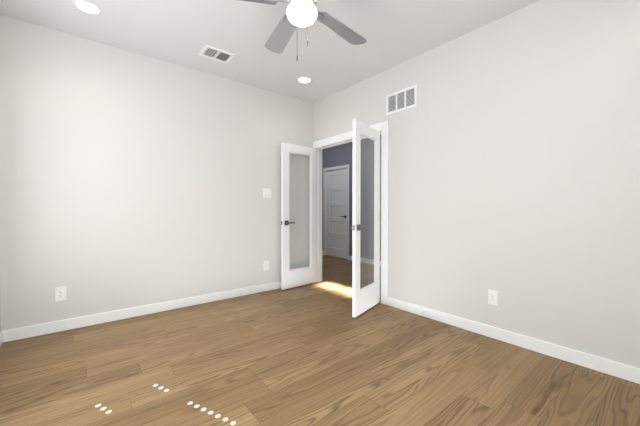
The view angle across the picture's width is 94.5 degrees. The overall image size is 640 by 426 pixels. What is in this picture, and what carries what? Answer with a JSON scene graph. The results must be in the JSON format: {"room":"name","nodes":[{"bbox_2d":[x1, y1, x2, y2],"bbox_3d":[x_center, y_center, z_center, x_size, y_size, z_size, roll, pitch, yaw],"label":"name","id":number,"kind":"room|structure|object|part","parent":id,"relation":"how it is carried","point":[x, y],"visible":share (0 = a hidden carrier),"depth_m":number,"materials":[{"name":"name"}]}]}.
{"room":"empty home office","nodes":[
{"label":"empty home office","id":0,"kind":"room"},
{"bbox_2d":[0,298,0,331],"bbox_3d":[-1.446,-0.261,0.847,0.120,2.740,4.060,-1,1,-39],"label":"wall","id":1,"kind":"structure","parent":0,"point":[0,314],"depth_m":2.47,"materials":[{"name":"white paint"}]},
{"bbox_2d":[0,331,2,346],"bbox_3d":[-1.394,1.058,0.906,0.014,0.100,4.060,-1,1,-39],"label":"baseboard","id":2,"kind":"structure","parent":1,"relation":"attached to","point":[1,337],"depth_m":2.43,"materials":[{"name":"white wood"}]},
{"bbox_2d":[0,14,312,330],"bbox_3d":[-1.473,-0.296,3.512,3.430,2.740,0.120,-1,1,-39],"label":"wall","id":3,"kind":"structure","parent":0,"point":[129,179],"depth_m":3.04,"materials":[{"name":"white paint"}]},
{"bbox_2d":[55,286,65,300],"bbox_3d":[-2.378,0.741,2.712,0.076,0.128,0.008,-1,1,-39],"label":"electrical outlet","id":4,"kind":"object","parent":3,"relation":"attached to","point":[60,293],"visible":1,"depth_m":2.71,"materials":[{"name":"white plastic"}]},
{"bbox_2d":[3,281,280,342],"bbox_3d":[-1.391,1.024,3.509,3.292,0.100,0.014,-1,1,-39],"label":"baseboard","id":5,"kind":"structure","parent":3,"relation":"attached to","point":[45,328],"depth_m":3.01,"materials":[{"name":"white wood"}]},
{"bbox_2d":[264,261,268,270],"bbox_3d":[-0.735,0.719,4.040,0.076,0.128,0.008,-1,1,-39],"label":"electrical outlet","id":6,"kind":"object","parent":3,"relation":"attached to","point":[266,265],"visible":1,"depth_m":4.04,"materials":[{"name":"white plastic"}]},
{"bbox_2d":[263,188,270,197],"bbox_3d":[-0.720,-0.273,4.037,0.124,0.128,0.012,-1,1,-39],"label":"switch plate","id":7,"kind":"object","parent":3,"relation":"attached to","point":[266,192],"visible":1,"depth_m":4.03,"materials":[{"name":"white plastic"}]},
{"bbox_2d":[0,0,538,102],"bbox_3d":[-0.356,-1.718,3.638,5.350,0.100,7.300,-1,1,-39],"label":"ceiling","id":8,"kind":"structure","parent":0,"point":[393,33],"depth_m":2.70,"materials":[{"name":"white paint"}]},
{"bbox_2d":[77,1,98,13],"bbox_3d":[-1.859,-1.647,2.370,0.140,0.008,0.140,-1,1,-39],"label":"recessed light","id":9,"kind":"object","parent":8,"relation":"in","point":[87,7],"visible":1,"depth_m":2.36,"materials":[{"name":"white"}]},
{"bbox_2d":[199,45,234,63],"bbox_3d":[-1.078,-1.655,3.093,0.300,0.011,0.230,-1,1,-39],"label":"ceiling vent","id":10,"kind":"object","parent":8,"relation":"in","point":[214,53],"visible":1,"depth_m":3.08,"materials":[{"name":"white metal"}]},
{"bbox_2d":[241,0,366,60],"bbox_3d":[-0.113,-1.288,1.938,1.276,0.715,1.259,-1,1,-39],"label":"ceiling fan","id":11,"kind":"object","parent":8,"relation":"hanging from","point":[303,13],"visible":1,"depth_m":2.10,"materials":[{"name":"silver metal"}]},
{"bbox_2d":[299,78,309,82],"bbox_3d":[-0.192,-1.665,3.707,0.140,0.008,0.140,-1,1,-39],"label":"recessed light","id":12,"kind":"object","parent":8,"relation":"in","point":[304,80],"visible":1,"depth_m":3.71,"materials":[{"name":"white"}]},
{"bbox_2d":[0,255,639,425],"bbox_3d":[-0.356,1.121,3.675,5.350,0.101,7.300,-1,1,-39],"label":"floor","id":13,"kind":"structure","parent":0,"point":[315,354],"depth_m":2.01,"materials":[{"name":"brown wood"}]},
{"bbox_2d":[322,135,380,260],"bbox_3d":[1.678,-0.319,5.301,0.120,2.740,7.300,-1,1,-39],"label":"wall","id":14,"kind":"structure","parent":0,"point":[338,155],"depth_m":6.17,"materials":[{"name":"grey paint"}]},
{"bbox_2d":[323,164,348,259],"bbox_3d":[0.384,-0.020,6.844,0.076,2.100,0.880,-1,1,-39],"label":"door frame","id":15,"kind":"structure","parent":14,"relation":"attached to","point":[324,199],"depth_m":7.05,"materials":[{"name":"white wood"}]},
{"bbox_2d":[326,168,346,258],"bbox_3d":[0.365,0.012,6.829,0.095,2.014,0.732,-1,1,-39],"label":"hall door","id":16,"kind":"structure","parent":14,"relation":"in","point":[336,213],"depth_m":6.84,"materials":[{"name":"white wood"}]},
{"bbox_2d":[349,256,380,265],"bbox_3d":[1.660,1.002,5.233,0.014,0.100,3.230,-1,1,-39],"label":"baseboard","id":17,"kind":"structure","parent":14,"relation":"attached to","point":[365,261],"depth_m":6.09,"materials":[{"name":"white wood"}]},
{"bbox_2d":[313,0,639,367],"bbox_3d":[0.278,-0.305,4.169,0.120,2.740,7.300,-1,1,-39],"label":"wall","id":18,"kind":"structure","parent":0,"point":[514,159],"depth_m":2.38,"materials":[{"name":"white paint"}]},
{"bbox_2d":[281,142,315,289],"bbox_3d":[-0.289,0.042,4.270,0.639,2.020,0.163,-1,1,-43],"label":"door leaf","id":19,"kind":"structure","parent":18,"relation":"in","point":[292,278],"depth_m":4.18,"materials":[{"name":"white wood"}]},
{"label":"glass","id":20,"kind":"part","parent":19,"relation":"part of","materials":[{"name":"glass"}]},
{"bbox_2d":[313,120,388,304],"bbox_3d":[0.379,-0.005,4.049,0.156,2.145,1.480,-1,1,-39],"label":"door frame","id":21,"kind":"structure","parent":18,"relation":"attached to","point":[382,128],"depth_m":3.50,"materials":[{"name":"white wood"}]},
{"bbox_2d":[350,119,380,317],"bbox_3d":[0.527,0.055,3.269,0.163,2.020,0.639,1,1,35],"label":"door leaf","id":22,"kind":"structure","parent":18,"relation":"in","point":[365,298],"depth_m":3.15,"materials":[{"name":"white wood"}]},
{"label":"glass","id":23,"kind":"part","parent":22,"relation":"part of","materials":[{"name":"clear glass"}]},
{"bbox_2d":[386,84,416,114],"bbox_3d":[0.900,-1.248,3.284,0.011,0.230,0.400,-1,1,-39],"label":"air vent","id":24,"kind":"object","parent":18,"relation":"in","point":[402,100],"visible":1,"depth_m":3.27,"materials":[{"name":"white metal"}]},
{"bbox_2d":[488,289,497,305],"bbox_3d":[1.501,0.735,2.568,0.008,0.128,0.076,-1,1,-39],"label":"electrical outlet","id":25,"kind":"object","parent":18,"relation":"attached to","point":[492,297],"visible":1,"depth_m":2.56,"materials":[{"name":"white plastic"}]},
{"bbox_2d":[388,297,639,383],"bbox_3d":[1.619,1.038,2.422,0.014,0.100,2.630,-1,1,-39],"label":"baseboard","id":26,"kind":"structure","parent":18,"relation":"attached to","point":[612,368],"depth_m":2.34,"materials":[{"name":"white wood"}]}
]}

